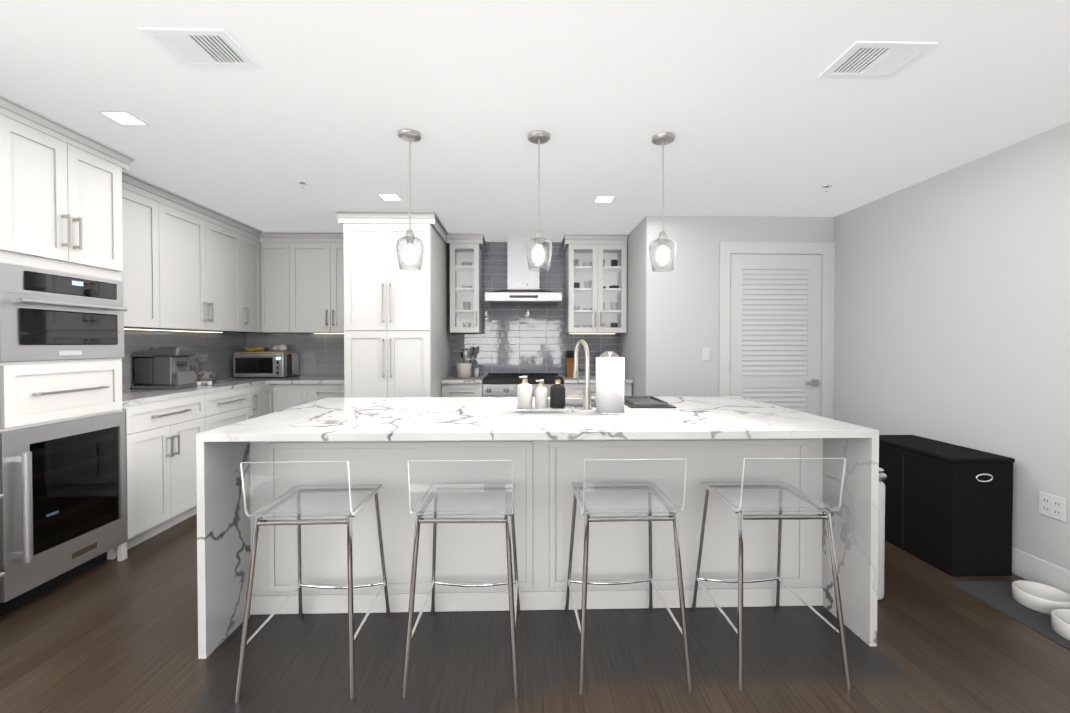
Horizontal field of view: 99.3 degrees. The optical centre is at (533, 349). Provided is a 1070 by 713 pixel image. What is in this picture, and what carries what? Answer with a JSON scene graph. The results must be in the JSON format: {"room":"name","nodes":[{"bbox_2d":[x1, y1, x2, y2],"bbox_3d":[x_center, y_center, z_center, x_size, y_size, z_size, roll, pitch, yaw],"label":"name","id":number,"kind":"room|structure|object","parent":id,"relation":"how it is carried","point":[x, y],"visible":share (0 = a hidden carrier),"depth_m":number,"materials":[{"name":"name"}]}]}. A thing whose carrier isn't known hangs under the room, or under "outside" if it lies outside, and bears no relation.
{"room":"kitchen","nodes":[
{"label":"kitchen","id":0,"kind":"room"},
{"bbox_2d":[0,494,4,577],"bbox_3d":[-2.675,0.361,1.581,0.662,1.790,0.914,0,1,-2],"label":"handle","id":1,"kind":"object","parent":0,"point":[2,574],"visible":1,"depth_m":2.02,"materials":[{"name":"silver metal"}]},
{"bbox_2d":[122,329,246,390],"bbox_3d":[-3.069,0.072,0.796,0.156,2.390,8.540,0,1,-2],"label":"wall","id":2,"kind":"structure","parent":0,"point":[220,349],"depth_m":4.10,"materials":[{"name":"grey tile"}]},
{"bbox_2d":[0,110,127,277],"bbox_3d":[-2.724,-0.737,2.321,0.610,0.670,0.717,0,1,-2],"label":"upper cabinet","id":3,"kind":"object","parent":2,"relation":"attached to","point":[67,208],"depth_m":2.32,"materials":[{"name":"white wood"}]},
{"bbox_2d":[0,258,127,328],"bbox_3d":[-2.725,-0.176,2.361,0.610,0.453,0.654,0,1,-2],"label":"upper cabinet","id":4,"kind":"object","parent":2,"relation":"attached to","point":[4,260],"depth_m":2.46,"materials":[{"name":"white wood"}]},
{"bbox_2d":[0,262,127,361],"bbox_3d":[-2.422,-0.176,2.370,0.122,0.449,0.640,0,1,-2],"label":"microwave oven","id":5,"kind":"object","parent":4,"relation":"in","point":[45,314],"visible":1,"depth_m":2.30,"materials":[{"name":"silver metal"}]},
{"bbox_2d":[128,186,171,329],"bbox_3d":[-2.860,-0.603,2.993,0.375,0.900,0.626,0,1,-2],"label":"upper cabinet","id":6,"kind":"object","parent":2,"relation":"attached to","point":[149,308],"depth_m":3.16,"materials":[{"name":"white wood"}]},
{"bbox_2d":[199,354,207,362],"bbox_3d":[-3.082,0.080,4.238,0.006,0.080,0.120,0,1,-2],"label":"electrical outlet","id":7,"kind":"object","parent":2,"relation":"attached to","point":[202,359],"visible":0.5,"depth_m":4.24,"materials":[{"name":"white plastic"}]},
{"bbox_2d":[160,202,247,332],"bbox_3d":[-2.880,-0.613,3.727,0.375,0.900,1.080,0,1,-2],"label":"upper cabinet","id":8,"kind":"object","parent":2,"relation":"attached to","point":[208,261],"depth_m":3.74,"materials":[{"name":"white wood"}]},
{"bbox_2d":[248,234,261,332],"bbox_3d":[-2.897,-0.622,4.336,0.375,0.900,0.377,0,1,-2],"label":"upper cabinet","id":9,"kind":"object","parent":2,"relation":"attached to","point":[254,246],"depth_m":4.42,"materials":[{"name":"white wood"}]},
{"bbox_2d":[246,242,619,375],"bbox_3d":[-1.083,0.013,5.044,4.059,2.390,0.156,0,1,-2],"label":"wall","id":10,"kind":"structure","parent":0,"point":[522,339],"depth_m":4.99,"materials":[{"name":"grey tile"}]},
{"bbox_2d":[254,231,337,333],"bbox_3d":[-2.195,-0.676,4.714,1.129,0.998,0.415,0,1,-2],"label":"upper cabinet","id":11,"kind":"object","parent":10,"relation":"attached to","point":[299,278],"depth_m":4.55,"materials":[{"name":"white wood"}]},
{"bbox_2d":[485,236,561,304],"bbox_3d":[-0.110,-0.829,4.728,0.763,0.692,0.501,0,1,-2],"label":"range hood","id":12,"kind":"object","parent":10,"relation":"attached to","point":[523,283],"visible":0.92,"depth_m":4.70,"materials":[{"name":"silver metal"}]},
{"bbox_2d":[0,514,1069,712],"bbox_3d":[-0.141,1.316,0.894,6.015,0.100,8.540,0,1,-2],"label":"floor","id":13,"kind":"structure","parent":0,"point":[111,636],"depth_m":1.85,"materials":[{"name":"brown wood"}]},
{"bbox_2d":[0,412,126,602],"bbox_3d":[-2.681,0.759,2.376,0.658,0.772,0.640,0,1,-2],"label":"wall oven","id":14,"kind":"object","parent":13,"relation":"on","point":[63,500],"visible":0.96,"depth_m":2.32,"materials":[{"name":"grey metal"}]},
{"bbox_2d":[0,358,131,431],"bbox_3d":[-2.725,0.211,2.366,0.610,0.320,0.654,0,1,-2],"label":"drawer","id":15,"kind":"object","parent":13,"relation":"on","point":[37,392],"depth_m":2.31,"materials":[{"name":"white wood"}]},
{"bbox_2d":[87,392,215,561],"bbox_3d":[-2.744,0.787,3.060,0.610,0.898,0.758,0,1,-2],"label":"base cabinet","id":16,"kind":"object","parent":13,"relation":"on","point":[160,436],"depth_m":2.98,"materials":[{"name":"white wood"}]},
{"bbox_2d":[122,376,286,405],"bbox_3d":[-2.798,0.311,3.808,0.547,0.032,2.224,0,1,-2],"label":"countertop","id":17,"kind":"structure","parent":16,"relation":"on","point":[134,396],"depth_m":3.38,"materials":[{"name":"stone"}]},
{"bbox_2d":[132,346,196,388],"bbox_3d":[-2.863,0.136,3.554,0.381,0.325,0.220,0,1,-2],"label":"coffee maker","id":18,"kind":"object","parent":17,"relation":"on","point":[167,367],"visible":1,"depth_m":3.46,"materials":[{"name":"grey metal"}]},
{"bbox_2d":[190,360,198,380],"bbox_3d":[-2.930,0.176,3.813,0.190,0.237,0.190,0,1,-2],"label":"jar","id":19,"kind":"object","parent":17,"relation":"on","point":[197,374],"visible":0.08,"depth_m":3.84,"materials":[{"name":"clear glass"}]},
{"bbox_2d":[195,380,204,385],"bbox_3d":[-2.768,0.277,3.749,0.047,0.037,0.047,0,1,-17],"label":"pod","id":20,"kind":"object","parent":17,"relation":"on","point":[203,382],"depth_m":3.75,"materials":[{"name":"white ceramic"}]},
{"bbox_2d":[191,356,216,382],"bbox_3d":[-2.936,0.173,4.043,0.190,0.237,0.190,0,1,-2],"label":"jar","id":21,"kind":"object","parent":17,"relation":"on","point":[207,375],"visible":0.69,"depth_m":4.02,"materials":[{"name":"clear glass"}]},
{"bbox_2d":[205,380,211,384],"bbox_3d":[-2.760,0.276,3.829,0.111,0.037,0.048,0,1,16],"label":"pod","id":22,"kind":"object","parent":17,"relation":"on","point":[209,382],"depth_m":3.81,"materials":[{"name":"white plastic"}]},
{"bbox_2d":[233,353,298,377],"bbox_3d":[-2.774,0.157,4.711,0.500,0.250,0.373,0,1,-2],"label":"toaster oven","id":23,"kind":"object","parent":17,"relation":"on","point":[259,364],"visible":0.98,"depth_m":4.57,"materials":[{"name":"silver metal"}]},
{"bbox_2d":[235,351,297,352],"bbox_3d":[-2.775,0.023,4.731,0.480,0.015,0.310,0,1,-2],"label":"cutting board","id":24,"kind":"object","parent":23,"relation":"on","point":[268,352],"visible":0.94,"depth_m":4.72,"materials":[{"name":"beige wood"}]},
{"bbox_2d":[244,347,264,350],"bbox_3d":[-2.877,-0.010,4.703,0.195,0.048,0.106,0,1,-2],"label":"bananas","id":25,"kind":"object","parent":24,"relation":"on","point":[254,348],"visible":0.98,"depth_m":4.67,"materials":[{"name":"yellow food"}]},
{"bbox_2d":[263,344,287,351],"bbox_3d":[-2.663,-0.023,4.721,0.198,0.075,0.212,0,1,-2],"label":"bag","id":26,"kind":"object","parent":24,"relation":"on","point":[282,347],"visible":1,"depth_m":4.71,"materials":[{"name":"white plastic"}]},
{"bbox_2d":[212,386,255,427],"bbox_3d":[-2.760,0.779,3.663,0.610,0.898,0.688,0,1,-2],"label":"base cabinet","id":27,"kind":"object","parent":13,"relation":"on","point":[231,406],"depth_m":3.73,"materials":[{"name":"white wood"}]},
{"bbox_2d":[255,384,273,416],"bbox_3d":[-2.772,0.773,4.104,0.610,0.898,0.416,0,1,-2],"label":"base cabinet","id":28,"kind":"object","parent":13,"relation":"on","point":[264,392],"depth_m":4.18,"materials":[{"name":"white wood"}]},
{"bbox_2d":[273,384,309,411],"bbox_3d":[-2.340,0.765,4.633,0.367,0.898,0.610,0,1,-2],"label":"base cabinet","id":29,"kind":"object","parent":13,"relation":"on","point":[285,396],"depth_m":4.33,"materials":[{"name":"white wood"}]},
{"bbox_2d":[234,461,390,702],"bbox_3d":[-0.870,0.826,1.873,0.432,0.855,0.516,0,1,-2],"label":"stool","id":30,"kind":"object","parent":13,"relation":"on","point":[299,522],"visible":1,"depth_m":1.70,"materials":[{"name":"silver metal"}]},
{"bbox_2d":[310,384,337,401],"bbox_3d":[-1.952,0.765,4.643,0.647,0.898,0.610,0,1,-2],"label":"base cabinet","id":31,"kind":"object","parent":13,"relation":"on","point":[317,391],"depth_m":4.33,"materials":[{"name":"white wood"}]},
{"bbox_2d":[338,210,453,396],"bbox_3d":[-1.253,0.024,4.377,0.729,2.388,1.160,0,1,-2],"label":"tall cabinet","id":32,"kind":"object","parent":13,"relation":"on","point":[374,304],"depth_m":3.84,"materials":[{"name":"white wood"}]},
{"bbox_2d":[266,376,343,383],"bbox_3d":[-2.076,0.300,4.621,0.895,0.032,0.637,0,1,-2],"label":"countertop","id":33,"kind":"structure","parent":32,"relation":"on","point":[295,379],"depth_m":4.31,"materials":[{"name":"stone"}]},
{"bbox_2d":[287,354,291,377],"bbox_3d":[-2.482,0.161,4.615,0.044,0.245,0.043,0,1,-2],"label":"bottle opener","id":34,"kind":"object","parent":33,"relation":"on","point":[289,365],"visible":1,"depth_m":4.60,"materials":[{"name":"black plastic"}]},
{"bbox_2d":[441,375,486,382],"bbox_3d":[-0.699,0.300,4.659,0.389,0.032,0.637,0,1,-2],"label":"countertop","id":35,"kind":"structure","parent":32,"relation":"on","point":[451,379],"depth_m":4.42,"materials":[{"name":"stone"}]},
{"bbox_2d":[456,347,474,377],"bbox_3d":[-0.703,0.125,4.662,0.184,0.316,0.161,0,1,-2],"label":"utensil crock","id":36,"kind":"object","parent":35,"relation":"on","point":[464,369],"visible":1,"depth_m":4.61,"materials":[{"name":"white ceramic"}]},
{"bbox_2d":[474,367,478,376],"bbox_3d":[-0.594,0.232,4.728,0.050,0.100,0.040,0,1,-2],"label":"grater","id":37,"kind":"object","parent":35,"relation":"on","point":[476,371],"visible":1,"depth_m":4.71,"materials":[{"name":"grey metal"}]},
{"bbox_2d":[402,460,520,697],"bbox_3d":[-0.271,0.826,1.889,0.429,0.855,0.514,0,1,-2],"label":"stool","id":38,"kind":"object","parent":13,"relation":"on","point":[510,530],"visible":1,"depth_m":1.71,"materials":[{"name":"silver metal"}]},
{"bbox_2d":[442,383,482,396],"bbox_3d":[-0.699,0.765,4.678,0.389,0.898,0.610,0,1,-2],"label":"base cabinet","id":39,"kind":"object","parent":13,"relation":"on","point":[448,389],"depth_m":4.37,"materials":[{"name":"white wood"}]},
{"bbox_2d":[483,373,563,396],"bbox_3d":[-0.110,0.735,4.645,0.781,0.958,0.667,0,1,-2],"label":"range","id":40,"kind":"object","parent":13,"relation":"on","point":[500,384],"visible":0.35,"depth_m":4.38,"materials":[{"name":"silver metal"}]},
{"bbox_2d":[196,396,878,658],"bbox_3d":[0.027,0.787,2.500,2.812,0.914,1.248,0,1,-2],"label":"kitchen island","id":41,"kind":"object","parent":13,"relation":"on","point":[383,441],"visible":0.85,"depth_m":2.17,"materials":[{"name":"stone"}]},
{"bbox_2d":[516,406,572,413],"bbox_3d":[0.052,0.320,2.431,0.300,0.020,0.130,0,1,-2],"label":"soap tray","id":42,"kind":"object","parent":41,"relation":"on","point":[548,408],"visible":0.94,"depth_m":2.41,"materials":[{"name":"plastic"}]},
{"bbox_2d":[517,376,532,408],"bbox_3d":[-0.049,0.224,2.427,0.082,0.170,0.082,0,1,-2],"label":"soap bottle","id":43,"kind":"object","parent":42,"relation":"on","point":[524,394],"visible":1,"depth_m":2.40,"materials":[{"name":"white plastic"}]},
{"bbox_2d":[535,380,547,408],"bbox_3d":[0.039,0.234,2.429,0.070,0.150,0.070,0,1,-2],"label":"soap bottle","id":44,"kind":"object","parent":42,"relation":"on","point":[541,396],"visible":1,"depth_m":2.40,"materials":[{"name":"white plastic"}]},
{"bbox_2d":[550,376,564,408],"bbox_3d":[0.127,0.225,2.432,0.082,0.168,0.082,0,1,-2],"label":"soap bottle","id":45,"kind":"object","parent":42,"relation":"on","point":[557,395],"visible":1,"depth_m":2.40,"materials":[{"name":"grey plastic"}]},
{"bbox_2d":[568,340,592,409],"bbox_3d":[0.256,0.134,2.592,0.135,0.387,0.215,0,1,-2],"label":"faucet","id":46,"kind":"object","parent":41,"relation":"on","point":[586,395],"visible":1,"depth_m":2.51,"materials":[{"name":"silver metal"}]},
{"bbox_2d":[595,351,624,414],"bbox_3d":[0.402,0.168,2.404,0.156,0.325,0.156,0,1,-2],"label":"paper towel","id":47,"kind":"object","parent":41,"relation":"on","point":[609,385],"visible":1,"depth_m":2.34,"materials":[{"name":"white paper"}]},
{"bbox_2d":[624,400,676,407],"bbox_3d":[0.670,0.322,2.793,0.260,0.006,0.460,0,1,-2],"label":"dish mat","id":48,"kind":"object","parent":41,"relation":"on","point":[647,406],"visible":0.38,"depth_m":2.59,"materials":[{"name":"grey"}]},
{"bbox_2d":[624,396,667,404],"bbox_3d":[0.670,0.309,2.793,0.200,0.016,0.340,0,1,-2],"label":"tray","id":49,"kind":"object","parent":48,"relation":"on","point":[642,400],"visible":0.98,"depth_m":2.77,"materials":[{"name":"grey metal"}]},
{"bbox_2d":[564,383,631,396],"bbox_3d":[0.614,0.764,4.714,0.661,0.898,0.610,0,1,-2],"label":"base cabinet","id":50,"kind":"object","parent":13,"relation":"on","point":[570,388],"depth_m":4.40,"materials":[{"name":"white"}]},
{"bbox_2d":[559,375,632,382],"bbox_3d":[0.614,0.299,4.695,0.661,0.032,0.637,0,1,-2],"label":"countertop","id":51,"kind":"structure","parent":50,"relation":"on","point":[581,378],"depth_m":4.42,"materials":[{"name":"stone"}]},
{"bbox_2d":[566,350,573,376],"bbox_3d":[0.385,0.140,4.772,0.100,0.283,0.197,0,1,-2],"label":"knife block","id":52,"kind":"object","parent":51,"relation":"on","point":[569,363],"visible":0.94,"depth_m":4.68,"materials":[{"name":"brown wood"}]},
{"bbox_2d":[599,351,618,356],"bbox_3d":[0.794,0.146,4.820,0.250,0.270,0.130,0,1,-2],"label":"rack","id":53,"kind":"object","parent":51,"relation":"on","point":[606,354],"visible":0.21,"depth_m":4.78,"materials":[{"name":"silver metal"}]},
{"bbox_2d":[564,459,691,694],"bbox_3d":[0.364,0.826,1.906,0.427,0.855,0.512,0,1,-2],"label":"stool","id":54,"kind":"object","parent":13,"relation":"on","point":[578,497],"visible":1,"depth_m":1.74,"materials":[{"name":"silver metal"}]},
{"bbox_2d":[691,458,851,690],"bbox_3d":[0.964,0.826,1.923,0.432,0.855,0.516,0,1,-2],"label":"stool","id":55,"kind":"object","parent":13,"relation":"on","point":[779,518],"visible":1,"depth_m":1.75,"materials":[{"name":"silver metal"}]},
{"bbox_2d":[877,468,886,599],"bbox_3d":[1.601,0.914,2.477,0.279,0.660,0.484,0,1,-2],"label":"trash can","id":56,"kind":"object","parent":13,"relation":"on","point":[881,535],"visible":0.21,"depth_m":2.24,"materials":[{"name":"white plastic"}]},
{"bbox_2d":[879,435,1014,575],"bbox_3d":[2.453,0.915,2.814,0.351,0.649,0.660,0,1,-2],"label":"storage cabinet","id":57,"kind":"object","parent":13,"relation":"on","point":[948,508],"visible":0.98,"depth_m":2.53,"materials":[{"name":"black wood"}]},
{"bbox_2d":[948,580,1069,649],"bbox_3d":[2.454,1.250,1.869,0.435,0.004,1.150,0,1,-2],"label":"pet mat","id":58,"kind":"object","parent":13,"relation":"on","point":[997,595],"visible":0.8,"depth_m":2.22,"materials":[{"name":"grey rubber"}]},
{"bbox_2d":[1012,580,1069,614],"bbox_3d":[2.477,1.208,2.215,0.206,0.070,0.206,0,1,-2],"label":"pet bowl","id":59,"kind":"object","parent":58,"relation":"on","point":[1041,598],"visible":0.98,"depth_m":2.21,"materials":[{"name":"white ceramic"}]},
{"bbox_2d":[1051,608,1069,640],"bbox_3d":[2.393,1.211,1.967,0.206,0.070,0.206,0,1,-2],"label":"pet bowl","id":60,"kind":"object","parent":58,"relation":"on","point":[1060,621],"visible":1,"depth_m":2.00,"materials":[{"name":"white ceramic"}]},
{"bbox_2d":[0,0,1069,241],"bbox_3d":[-0.141,-1.174,0.859,6.015,0.100,8.540,0,1,-2],"label":"ceiling","id":61,"kind":"structure","parent":0,"point":[326,100],"depth_m":2.08,"materials":[{"name":"white paint"}]},
{"bbox_2d":[99,111,148,124],"bbox_3d":[-2.017,-1.140,2.239,0.131,0.005,0.131,0,1,-2],"label":"recessed light","id":62,"kind":"object","parent":61,"relation":"in","point":[124,117],"visible":1,"depth_m":2.23,"materials":[{"name":"white"}]},
{"bbox_2d":[138,27,259,67],"bbox_3d":[-1.244,-1.131,1.709,0.295,0.008,0.218,0,1,-2],"label":"ceiling vent","id":63,"kind":"object","parent":61,"relation":"in","point":[203,47],"visible":1,"depth_m":1.70,"materials":[{"name":"white metal"}]},
{"bbox_2d":[298,181,308,188],"bbox_3d":[-1.591,-1.136,3.135,0.068,0.038,0.068,0,1,-2],"label":"sprinkler","id":64,"kind":"object","parent":61,"relation":"attached to","point":[302,183],"visible":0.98,"depth_m":3.12,"materials":[{"name":"silver metal"}]},
{"bbox_2d":[378,194,401,200],"bbox_3d":[-1.089,-1.157,3.445,0.141,0.005,0.141,0,1,-2],"label":"recessed light","id":65,"kind":"object","parent":61,"relation":"in","point":[389,196],"visible":1,"depth_m":3.44,"materials":[{"name":"white"}]},
{"bbox_2d":[396,128,423,270],"bbox_3d":[-0.658,-0.787,2.411,0.144,0.716,0.144,0,1,-2],"label":"pendant light","id":66,"kind":"object","parent":61,"relation":"hanging from","point":[410,136],"visible":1,"depth_m":2.39,"materials":[{"name":"clear glass"}]},
{"bbox_2d":[525,130,551,270],"bbox_3d":[0.026,-0.787,2.430,0.144,0.716,0.144,0,1,-2],"label":"pendant light","id":67,"kind":"object","parent":61,"relation":"hanging from","point":[538,137],"visible":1,"depth_m":2.41,"materials":[{"name":"clear glass"}]},
{"bbox_2d":[594,196,614,201],"bbox_3d":[0.540,-1.157,3.490,0.141,0.005,0.141,0,1,-2],"label":"recessed light","id":68,"kind":"object","parent":61,"relation":"in","point":[604,198],"visible":1,"depth_m":3.47,"materials":[{"name":"white plastic"}]},
{"bbox_2d":[649,132,676,271],"bbox_3d":[0.695,-0.787,2.448,0.144,0.716,0.144,0,1,-2],"label":"pendant light","id":69,"kind":"object","parent":61,"relation":"hanging from","point":[662,254],"visible":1,"depth_m":2.43,"materials":[{"name":"clear glass"}]},
{"bbox_2d":[821,185,831,191],"bbox_3d":[2.065,-1.137,3.208,0.068,0.038,0.068,0,1,-2],"label":"sprinkler","id":70,"kind":"object","parent":61,"relation":"attached to","point":[826,187],"visible":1,"depth_m":3.20,"materials":[{"name":"silver metal"}]},
{"bbox_2d":[818,41,937,78],"bbox_3d":[1.335,-1.132,1.780,0.305,0.008,0.218,0,1,-2],"label":"ceiling vent","id":71,"kind":"object","parent":61,"relation":"in","point":[875,59],"visible":1,"depth_m":1.77,"materials":[{"name":"white metal"}]},
{"bbox_2d":[620,215,833,395],"bbox_3d":[1.788,0.020,4.590,1.656,2.390,1.220,0,1,-2],"label":"wall","id":72,"kind":"structure","parent":0,"point":[672,330],"depth_m":3.97,"materials":[{"name":"white paint"}]},
{"bbox_2d":[702,348,709,360],"bbox_3d":[1.504,0.038,3.967,0.071,0.114,0.010,0,1,-2],"label":"light switch","id":73,"kind":"object","parent":72,"relation":"attached to","point":[705,354],"visible":1,"depth_m":3.96,"materials":[{"name":"white plastic"}]},
{"bbox_2d":[719,242,834,418],"bbox_3d":[2.125,0.143,3.957,1.014,2.162,0.066,0,1,-2],"label":"door","id":74,"kind":"structure","parent":72,"relation":"attached to","point":[776,320],"depth_m":3.98,"materials":[{"name":"white wood"}]},
{"bbox_2d":[833,121,1069,570],"bbox_3d":[2.791,0.070,0.957,0.150,2.390,8.540,0,1,-2],"label":"wall","id":75,"kind":"structure","parent":0,"point":[952,310],"depth_m":2.75,"materials":[{"name":"white paint"}]},
{"bbox_2d":[1012,547,1069,593],"bbox_3d":[2.724,1.200,0.435,0.014,0.145,7.170,0,1,-2],"label":"baseboard","id":76,"kind":"structure","parent":75,"relation":"attached to","point":[1027,566],"depth_m":2.39,"materials":[{"name":"white"}]},
{"bbox_2d":[1039,491,1066,521],"bbox_3d":[2.673,0.806,2.345,0.008,0.120,0.120,0,1,-2],"label":"electrical outlet","id":77,"kind":"object","parent":75,"relation":"attached to","point":[1053,506],"visible":1,"depth_m":2.34,"materials":[{"name":"white plastic"}]}
]}

